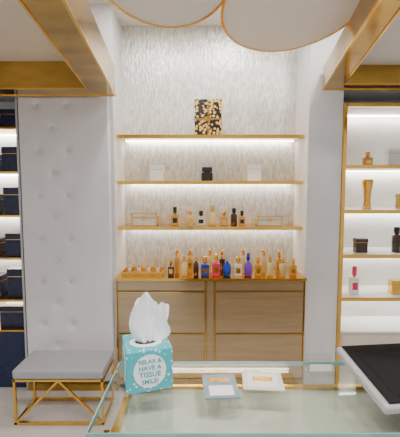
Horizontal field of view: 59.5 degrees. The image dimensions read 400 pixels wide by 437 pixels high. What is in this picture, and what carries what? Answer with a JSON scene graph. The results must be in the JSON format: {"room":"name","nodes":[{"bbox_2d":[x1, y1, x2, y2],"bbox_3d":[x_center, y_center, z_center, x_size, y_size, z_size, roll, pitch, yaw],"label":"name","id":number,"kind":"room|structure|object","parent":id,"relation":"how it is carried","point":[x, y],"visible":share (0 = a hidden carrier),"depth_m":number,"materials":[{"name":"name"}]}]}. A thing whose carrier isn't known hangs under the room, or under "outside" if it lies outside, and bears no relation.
{"room":"shop","nodes":[
{"label":"shop","id":0,"kind":"room"},
{"bbox_2d":[0,97,28,388],"bbox_3d":[-1.820,-0.119,2.815,0.960,2.900,0.370,0,5,0],"label":"display shelf","id":1,"kind":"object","parent":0,"point":[13,340],"depth_m":2.76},
{"bbox_2d":[0,155,1,170],"bbox_3d":[-1.680,-0.437,2.774,0.184,0.140,0.124,0,5,0],"label":"gift box","id":2,"kind":"object","parent":1,"relation":"in","point":[0,155],"visible":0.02,"depth_m":2.80,"materials":[{"name":"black cardboard"}]},
{"bbox_2d":[0,194,3,213],"bbox_3d":[-1.680,-0.115,2.800,0.184,0.154,0.124,0,5,0],"label":"gift box","id":3,"kind":"object","parent":1,"relation":"in","point":[1,195],"visible":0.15,"depth_m":2.80,"materials":[{"name":"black cardboard"}]},
{"bbox_2d":[0,237,5,254],"bbox_3d":[-1.680,0.224,2.828,0.184,0.133,0.124,0,5,0],"label":"gift box","id":4,"kind":"object","parent":1,"relation":"in","point":[2,239],"visible":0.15,"depth_m":2.83,"materials":[{"name":"black cardboard"}]},
{"bbox_2d":[0,272,7,295],"bbox_3d":[-1.680,0.535,2.853,0.184,0.168,0.124,0,5,0],"label":"gift box","id":5,"kind":"object","parent":1,"relation":"in","point":[3,275],"visible":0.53,"depth_m":2.83,"materials":[{"name":"blue cardboard"}]},
{"bbox_2d":[0,109,15,126],"bbox_3d":[-1.450,-0.766,2.727,0.154,0.142,0.124,0,5,0],"label":"gift box","id":6,"kind":"object","parent":1,"relation":"in","point":[7,116],"visible":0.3,"depth_m":2.67,"materials":[{"name":"blue cardboard"}]},
{"bbox_2d":[1,147,17,170],"bbox_3d":[-1.450,-0.461,2.752,0.154,0.190,0.124,0,5,0],"label":"gift box","id":7,"kind":"object","parent":1,"relation":"in","point":[9,154],"visible":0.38,"depth_m":2.69,"materials":[{"name":"blue cardboard"}]},
{"bbox_2d":[3,187,18,213],"bbox_3d":[-1.450,-0.141,2.778,0.154,0.209,0.124,0,5,0],"label":"gift box","id":8,"kind":"object","parent":1,"relation":"in","point":[11,194],"visible":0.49,"depth_m":2.72,"materials":[{"name":"blue cardboard"}]},
{"bbox_2d":[0,302,23,326],"bbox_3d":[-1.490,0.775,2.852,0.204,0.170,0.144,0,5,0],"label":"gift box","id":9,"kind":"object","parent":1,"relation":"in","point":[11,313],"visible":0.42,"depth_m":2.78,"materials":[{"name":"blue cardboard"}]},
{"bbox_2d":[5,232,20,255],"bbox_3d":[-1.450,0.202,2.806,0.154,0.180,0.124,0,5,0],"label":"gift box","id":10,"kind":"object","parent":1,"relation":"in","point":[13,242],"visible":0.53,"depth_m":2.75,"materials":[{"name":"blue cardboard"}]},
{"bbox_2d":[6,266,22,296],"bbox_3d":[-1.450,0.507,2.830,0.154,0.228,0.124,0,5,0],"label":"gift box","id":11,"kind":"object","parent":1,"relation":"in","point":[14,274],"visible":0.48,"depth_m":2.77,"materials":[{"name":"blue cardboard"}]},
{"bbox_2d":[18,97,114,380],"bbox_3d":[-1.000,0.191,2.649,0.670,2.170,0.029,0,5,0],"label":"wall panel","id":12,"kind":"object","parent":1,"relation":"attached to","point":[65,142],"visible":0.88,"depth_m":2.62,"materials":[{"name":"white leather"}]},
{"bbox_2d":[28,381,118,390],"bbox_3d":[-0.990,1.312,2.741,0.700,0.060,0.027,0,5,0],"label":"baseboard","id":13,"kind":"structure","parent":1,"relation":"attached to","point":[40,386],"depth_m":2.73,"materials":[{"name":"gold metal"}]},
{"bbox_2d":[0,384,125,436],"bbox_3d":[0.000,1.503,1.075,4.800,0.050,4.300,0,5,0],"label":"floor","id":14,"kind":"structure","parent":0,"point":[43,410],"depth_m":2.46,"materials":[{"name":"stone"}]},
{"bbox_2d":[12,350,114,424],"bbox_3d":[-0.935,1.171,2.453,0.600,0.381,0.300,0,5,0],"label":"upholstered bench","id":15,"kind":"object","parent":14,"relation":"on","point":[57,366],"visible":0.98,"depth_m":2.33,"materials":[{"name":"grey fabric"}]},
{"bbox_2d":[89,4,125,386],"bbox_3d":[-0.990,-0.119,2.820,0.700,2.900,0.360,0,5,0],"label":"wall pillar","id":16,"kind":"structure","parent":14,"relation":"on","point":[109,25],"depth_m":2.68,"materials":[{"name":"white paint"}]},
{"bbox_2d":[115,267,306,386],"bbox_3d":[0.080,0.881,2.856,1.436,0.900,0.400,0,5,0],"label":"display cabinet","id":17,"kind":"object","parent":14,"relation":"on","point":[221,318],"visible":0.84,"depth_m":2.67,"materials":[{"name":"beige wood"}]},
{"bbox_2d":[121,268,165,275],"bbox_3d":[-0.445,0.423,2.784,0.330,0.024,0.160,0,5,0],"label":"tray","id":18,"kind":"object","parent":17,"relation":"on","point":[124,272],"visible":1,"depth_m":2.71,"materials":[{"name":"gold metal"}]},
{"bbox_2d":[168,259,173,275],"bbox_3d":[-0.224,0.377,2.699,0.045,0.130,0.029,0,5,0],"label":"perfume bottle","id":19,"kind":"object","parent":17,"relation":"on","point":[170,266],"visible":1,"depth_m":2.69,"materials":[{"name":"brown glass"}]},
{"bbox_2d":[174,249,179,272],"bbox_3d":[-0.184,0.339,2.797,0.040,0.190,0.040,0,5,0],"label":"perfume bottle","id":20,"kind":"object","parent":17,"relation":"on","point":[176,259],"visible":1,"depth_m":2.78,"materials":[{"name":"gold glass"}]},
{"bbox_2d":[181,255,186,275],"bbox_3d":[-0.124,0.362,2.698,0.050,0.160,0.050,0,5,0],"label":"perfume bottle","id":21,"kind":"object","parent":17,"relation":"on","point":[183,266],"visible":1,"depth_m":2.68,"materials":[{"name":"beige glass"}]},
{"bbox_2d":[187,249,192,272],"bbox_3d":[-0.080,0.339,2.797,0.045,0.190,0.029,0,5,0],"label":"perfume bottle","id":22,"kind":"object","parent":17,"relation":"on","point":[189,260],"visible":1,"depth_m":2.79,"materials":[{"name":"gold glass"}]},
{"bbox_2d":[193,256,198,275],"bbox_3d":[-0.031,0.367,2.699,0.040,0.150,0.040,0,5,0],"label":"perfume bottle","id":23,"kind":"object","parent":17,"relation":"on","point":[195,264],"visible":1,"depth_m":2.69,"materials":[{"name":"brown glass"}]},
{"bbox_2d":[201,256,208,275],"bbox_3d":[0.039,0.367,2.699,0.062,0.150,0.040,0,5,0],"label":"perfume bottle","id":24,"kind":"object","parent":17,"relation":"on","point":[204,267],"visible":1,"depth_m":2.68,"materials":[{"name":"blue glass"}]},
{"bbox_2d":[208,249,212,272],"bbox_3d":[0.081,0.337,2.817,0.040,0.190,0.040,0,5,0],"label":"perfume bottle","id":25,"kind":"object","parent":17,"relation":"on","point":[210,258],"visible":0.91,"depth_m":2.80,"materials":[{"name":"beige glass"}]},
{"bbox_2d":[212,254,219,275],"bbox_3d":[0.124,0.357,2.698,0.058,0.170,0.037,0,5,0],"label":"perfume bottle","id":26,"kind":"object","parent":17,"relation":"on","point":[215,265],"visible":1,"depth_m":2.68,"materials":[{"name":"pink glass"}]},
{"bbox_2d":[219,250,224,271],"bbox_3d":[0.177,0.342,2.817,0.045,0.180,0.029,0,5,0],"label":"perfume bottle","id":27,"kind":"object","parent":17,"relation":"on","point":[222,261],"visible":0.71,"depth_m":2.80,"materials":[{"name":"brown glass"}]},
{"bbox_2d":[223,254,230,275],"bbox_3d":[0.209,0.357,2.698,0.060,0.170,0.059,0,5,0],"label":"perfume bottle","id":28,"kind":"object","parent":17,"relation":"on","point":[226,267],"visible":1,"depth_m":2.68,"materials":[{"name":"blue glass"}]},
{"bbox_2d":[234,256,241,275],"bbox_3d":[0.294,0.367,2.699,0.058,0.150,0.037,0,5,0],"label":"perfume bottle","id":29,"kind":"object","parent":17,"relation":"on","point":[237,267],"visible":1,"depth_m":2.68,"materials":[{"name":"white glass"}]},
{"bbox_2d":[241,249,245,272],"bbox_3d":[0.347,0.337,2.817,0.040,0.190,0.040,0,5,0],"label":"perfume bottle","id":30,"kind":"object","parent":17,"relation":"on","point":[243,258],"visible":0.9,"depth_m":2.80,"materials":[{"name":"beige glass"}]},
{"bbox_2d":[244,253,251,275],"bbox_3d":[0.371,0.352,2.697,0.062,0.180,0.061,0,5,0],"label":"perfume bottle","id":31,"kind":"object","parent":17,"relation":"on","point":[247,266],"visible":1,"depth_m":2.68,"materials":[{"name":"purple glass"}]},
{"bbox_2d":[255,256,261,275],"bbox_3d":[0.448,0.367,2.699,0.050,0.150,0.032,0,5,0],"label":"perfume bottle","id":32,"kind":"object","parent":17,"relation":"on","point":[258,267],"visible":1,"depth_m":2.69,"materials":[{"name":"orange glass"}]},
{"bbox_2d":[261,249,265,272],"bbox_3d":[0.507,0.338,2.807,0.040,0.190,0.040,0,5,0],"label":"perfume bottle","id":33,"kind":"object","parent":17,"relation":"on","point":[263,258],"visible":0.97,"depth_m":2.79,"materials":[{"name":"beige glass"}]},
{"bbox_2d":[267,255,272,275],"bbox_3d":[0.541,0.362,2.698,0.050,0.160,0.050,0,5,0],"label":"perfume bottle","id":34,"kind":"object","parent":17,"relation":"on","point":[269,266],"visible":1,"depth_m":2.68,"materials":[{"name":"beige glass"}]},
{"bbox_2d":[276,250,280,272],"bbox_3d":[0.635,0.343,2.807,0.050,0.180,0.032,0,5,0],"label":"perfume bottle","id":35,"kind":"object","parent":17,"relation":"on","point":[279,251],"visible":0.63,"depth_m":2.79,"materials":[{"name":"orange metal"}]},
{"bbox_2d":[279,258,284,276],"bbox_3d":[0.631,0.373,2.689,0.045,0.140,0.045,0,5,0],"label":"perfume bottle","id":36,"kind":"object","parent":17,"relation":"on","point":[281,265],"visible":1,"depth_m":2.67,"materials":[{"name":"beige glass"}]},
{"bbox_2d":[289,259,296,275],"bbox_3d":[0.721,0.376,2.709,0.050,0.130,0.032,0,5,0],"label":"perfume bottle","id":37,"kind":"object","parent":17,"relation":"on","point":[293,268],"visible":1,"depth_m":2.70,"materials":[{"name":"orange glass"}]},
{"bbox_2d":[85,362,399,436],"bbox_3d":[0.615,0.988,1.051,1.778,0.980,0.353,0,5,0],"label":"countertop","id":38,"kind":"structure","parent":14,"relation":"on","point":[181,410],"depth_m":1.03,"materials":[{"name":"clear glass"}]},
{"bbox_2d":[122,292,172,394],"bbox_3d":[-0.160,0.356,1.062,0.144,0.276,0.136,-1,5,-17],"label":"tissue box","id":39,"kind":"object","parent":38,"relation":"on","point":[147,352],"visible":1,"depth_m":1.02,"materials":[{"name":"cardboard"}]},
{"bbox_2d":[202,374,240,399],"bbox_3d":[0.060,0.495,1.034,0.100,0.004,0.124,0,5,-3],"label":"brochure","id":40,"kind":"object","parent":38,"relation":"on","point":[218,386],"visible":1,"depth_m":1.02,"materials":[{"name":"grey paper"}]},
{"bbox_2d":[242,371,284,390],"bbox_3d":[0.190,0.492,1.063,0.120,0.004,0.100,0,5,5],"label":"price card","id":41,"kind":"object","parent":38,"relation":"on","point":[252,380],"visible":1,"depth_m":1.05,"materials":[{"name":"white paper"}]},
{"bbox_2d":[310,365,331,370],"bbox_3d":[0.385,0.465,1.111,0.080,0.050,0.060,0,5,0],"label":"card holder","id":42,"kind":"object","parent":38,"relation":"on","point":[312,367],"visible":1,"depth_m":1.11,"materials":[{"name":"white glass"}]},
{"bbox_2d":[336,343,399,414],"bbox_3d":[0.655,0.455,1.016,0.420,0.087,0.258,0,5,-6],"label":"tray","id":43,"kind":"object","parent":38,"relation":"on","point":[376,367],"visible":1,"depth_m":1.00,"materials":[{"name":"white metal"}]},
{"bbox_2d":[293,27,344,383],"bbox_3d":[0.925,-0.118,2.810,0.250,2.900,0.380,0,5,0],"label":"wall pillar","id":44,"kind":"structure","parent":14,"relation":"on","point":[319,113],"depth_m":2.64,"materials":[{"name":"white paint"}]},
{"bbox_2d":[87,0,221,25],"bbox_3d":[0.000,-1.438,0.836,4.800,0.050,4.300,0,5,0],"label":"ceiling","id":45,"kind":"structure","parent":0,"point":[214,19],"depth_m":2.76,"materials":[{"name":"paint"}]},
{"bbox_2d":[0,0,115,96],"bbox_3d":[-1.350,-1.145,1.658,1.812,0.666,1.702,0,5,0],"label":"ceiling canopy","id":46,"kind":"object","parent":45,"relation":"attached to","point":[49,48],"visible":1,"depth_m":2.02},
{"bbox_2d":[108,0,225,27],"bbox_3d":[-0.140,-1.171,1.229,0.560,0.544,0.960,0,5,0],"label":"ceiling disc","id":47,"kind":"object","parent":45,"relation":"hanging from","point":[157,13],"visible":1,"depth_m":1.56,"materials":[{"name":"paint"}]},
{"bbox_2d":[221,0,359,51],"bbox_3d":[0.440,-1.237,1.665,0.680,0.484,1.000,0,5,0],"label":"ceiling disc","id":48,"kind":"object","parent":45,"relation":"hanging from","point":[255,25],"visible":0.9,"depth_m":1.78,"materials":[{"name":"paint"}]},
{"bbox_2d":[322,0,399,90],"bbox_3d":[1.425,-1.165,1.651,1.662,0.626,1.692,0,5,0],"label":"ceiling canopy","id":49,"kind":"object","parent":45,"relation":"attached to","point":[365,56],"visible":1,"depth_m":2.02,"materials":[{"name":"gold metal"}]},
{"bbox_2d":[0,26,399,266],"bbox_3d":[0.000,-0.137,3.039,4.600,2.900,0.120,0,5,0],"label":"wall","id":50,"kind":"structure","parent":0,"point":[165,70],"depth_m":2.94,"materials":[{"name":"white paint"}]},
{"bbox_2d":[118,223,301,229],"bbox_3d":[0.080,0.066,2.860,1.436,0.027,0.266,0,5,0],"label":"shelf","id":51,"kind":"object","parent":50,"relation":"attached to","point":[127,226],"visible":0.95,"depth_m":2.73,"materials":[{"name":"gold metal"}]},
{"bbox_2d":[131,212,158,225],"bbox_3d":[-0.443,0.005,2.817,0.208,0.103,0.095,0,5,0],"label":"case","id":52,"kind":"object","parent":51,"relation":"on","point":[137,218],"visible":1,"depth_m":2.78,"materials":[{"name":"gold metal"}]},
{"bbox_2d":[171,207,178,225],"bbox_3d":[-0.201,-0.018,2.808,0.060,0.150,0.039,0,5,0],"label":"perfume bottle","id":53,"kind":"object","parent":51,"relation":"on","point":[174,217],"visible":1,"depth_m":2.79,"materials":[{"name":"orange glass"}]},
{"bbox_2d":[187,211,192,225],"bbox_3d":[-0.080,-0.003,2.809,0.050,0.120,0.050,0,5,0],"label":"perfume bottle","id":54,"kind":"object","parent":51,"relation":"on","point":[189,216],"visible":1,"depth_m":2.79,"materials":[{"name":"beige glass"}]},
{"bbox_2d":[197,211,204,225],"bbox_3d":[0.008,-0.003,2.809,0.065,0.120,0.042,0,5,0],"label":"perfume bottle","id":55,"kind":"object","parent":51,"relation":"on","point":[200,219],"visible":1,"depth_m":2.79,"materials":[{"name":"clear glass"}]},
{"bbox_2d":[208,204,215,225],"bbox_3d":[0.096,-0.028,2.807,0.062,0.170,0.061,0,5,0],"label":"perfume bottle","id":56,"kind":"object","parent":51,"relation":"on","point":[211,217],"visible":1,"depth_m":2.79,"materials":[{"name":"beige glass"}]},
{"bbox_2d":[220,211,227,225],"bbox_3d":[0.193,-0.003,2.809,0.055,0.120,0.036,0,5,0],"label":"perfume bottle","id":57,"kind":"object","parent":51,"relation":"on","point":[223,219],"visible":1,"depth_m":2.79,"materials":[{"name":"orange glass"}]},
{"bbox_2d":[231,208,236,225],"bbox_3d":[0.273,-0.013,2.808,0.050,0.140,0.050,0,5,0],"label":"perfume bottle","id":58,"kind":"object","parent":51,"relation":"on","point":[233,215],"visible":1,"depth_m":2.79,"materials":[{"name":"brown glass"}]},
{"bbox_2d":[239,211,244,225],"bbox_3d":[0.337,-0.003,2.809,0.050,0.120,0.032,0,5,0],"label":"perfume bottle","id":59,"kind":"object","parent":51,"relation":"on","point":[241,217],"visible":1,"depth_m":2.80,"materials":[{"name":"orange glass"}]},
{"bbox_2d":[255,215,282,225],"bbox_3d":[0.555,0.018,2.818,0.208,0.077,0.095,0,5,0],"label":"case","id":60,"kind":"object","parent":51,"relation":"on","point":[260,220],"visible":1,"depth_m":2.78,"materials":[{"name":"gold metal"}]},
{"bbox_2d":[116,135,304,141],"bbox_3d":[0.080,-0.637,2.803,1.436,0.027,0.266,0,5,0],"label":"shelf","id":61,"kind":"object","parent":50,"relation":"attached to","point":[127,138],"visible":1,"depth_m":2.78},
{"bbox_2d":[194,99,221,134],"bbox_3d":[0.063,-0.782,2.732,0.216,0.275,0.093,0,5,0],"label":"gift box","id":62,"kind":"object","parent":61,"relation":"on","point":[208,113],"visible":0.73,"depth_m":2.69,"materials":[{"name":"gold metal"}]},
{"bbox_2d":[117,181,303,183],"bbox_3d":[0.080,-0.288,2.831,1.436,0.027,0.266,0,5,0],"label":"shelf","id":63,"kind":"object","parent":50,"relation":"attached to","point":[118,182],"visible":1,"depth_m":2.70,"materials":[{"name":"gold metal"}]},
{"bbox_2d":[149,165,163,180],"bbox_3d":[-0.345,-0.361,2.800,0.109,0.125,0.064,0,5,0],"label":"box","id":64,"kind":"object","parent":63,"relation":"on","point":[156,171],"visible":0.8,"depth_m":2.77,"materials":[{"name":"white cardboard"}]},
{"bbox_2d":[201,167,212,180],"bbox_3d":[0.056,-0.354,2.800,0.090,0.110,0.090,0,5,0],"label":"jar","id":65,"kind":"object","parent":63,"relation":"on","point":[206,175],"visible":0.98,"depth_m":2.76,"materials":[{"name":"black glass"}]},
{"bbox_2d":[247,165,260,180],"bbox_3d":[0.434,-0.364,2.800,0.104,0.130,0.064,0,5,0],"label":"box","id":66,"kind":"object","parent":63,"relation":"on","point":[254,171],"visible":0.89,"depth_m":2.77,"materials":[{"name":"white cardboard"}]},
{"bbox_2d":[334,103,399,383],"bbox_3d":[1.666,0.237,2.826,1.228,2.190,0.395,0,5,0],"label":"display shelf","id":67,"kind":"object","parent":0,"point":[371,316],"depth_m":2.93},
{"bbox_2d":[348,266,359,293],"bbox_3d":[1.228,0.488,2.789,0.070,0.220,0.045,0,5,0],"label":"perfume bottle","id":68,"kind":"object","parent":67,"relation":"in","point":[353,288],"visible":1,"depth_m":2.77,"materials":[{"name":"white glass"}]},
{"bbox_2d":[353,238,367,252],"bbox_3d":[1.267,0.211,2.766,0.094,0.110,0.064,0,5,0],"label":"box","id":69,"kind":"object","parent":67,"relation":"on","point":[360,245],"visible":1,"depth_m":2.74,"materials":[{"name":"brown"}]},
{"bbox_2d":[362,152,372,164],"bbox_3d":[1.299,-0.462,2.711,0.065,0.110,0.042,0,5,0],"label":"perfume bottle","id":70,"kind":"object","parent":67,"relation":"in","point":[367,160],"visible":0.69,"depth_m":2.69,"materials":[{"name":"gold metal"}]},
{"bbox_2d":[362,179,373,208],"bbox_3d":[1.307,-0.190,2.734,0.088,0.234,0.088,0,5,0],"label":"vase","id":71,"kind":"object","parent":67,"relation":"on","point":[367,184],"visible":0.95,"depth_m":2.71,"materials":[{"name":"gold metal"}]},
{"bbox_2d":[385,149,399,164],"bbox_3d":[1.496,-0.472,2.711,0.104,0.130,0.054,0,5,0],"label":"box","id":72,"kind":"object","parent":67,"relation":"on","point":[392,156],"visible":0.79,"depth_m":2.69,"materials":[{"name":"white cardboard"}]},
{"bbox_2d":[388,279,399,293],"bbox_3d":[1.565,0.543,2.793,0.104,0.110,0.064,0,5,0],"label":"box","id":73,"kind":"object","parent":67,"relation":"on","point":[393,284],"visible":1,"depth_m":2.77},
{"bbox_2d":[391,227,399,252],"bbox_3d":[1.551,0.166,2.763,0.068,0.200,0.068,0,5,0],"label":"perfume bottle","id":74,"kind":"object","parent":67,"relation":"in","point":[395,244],"visible":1,"depth_m":2.74,"materials":[{"name":"brown glass"}]},
{"bbox_2d":[395,194,399,208],"bbox_3d":[1.590,-0.133,2.738,0.094,0.120,0.064,0,5,0],"label":"box","id":75,"kind":"object","parent":67,"relation":"on","point":[397,196],"visible":1,"depth_m":2.74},
{"bbox_2d":[344,91,399,100],"bbox_3d":[1.675,-1.266,2.736,1.250,0.600,0.340,0,5,0],"label":"wall","id":76,"kind":"structure","parent":0,"point":[348,95],"depth_m":2.76,"materials":[{"name":"black paint"}]}
]}

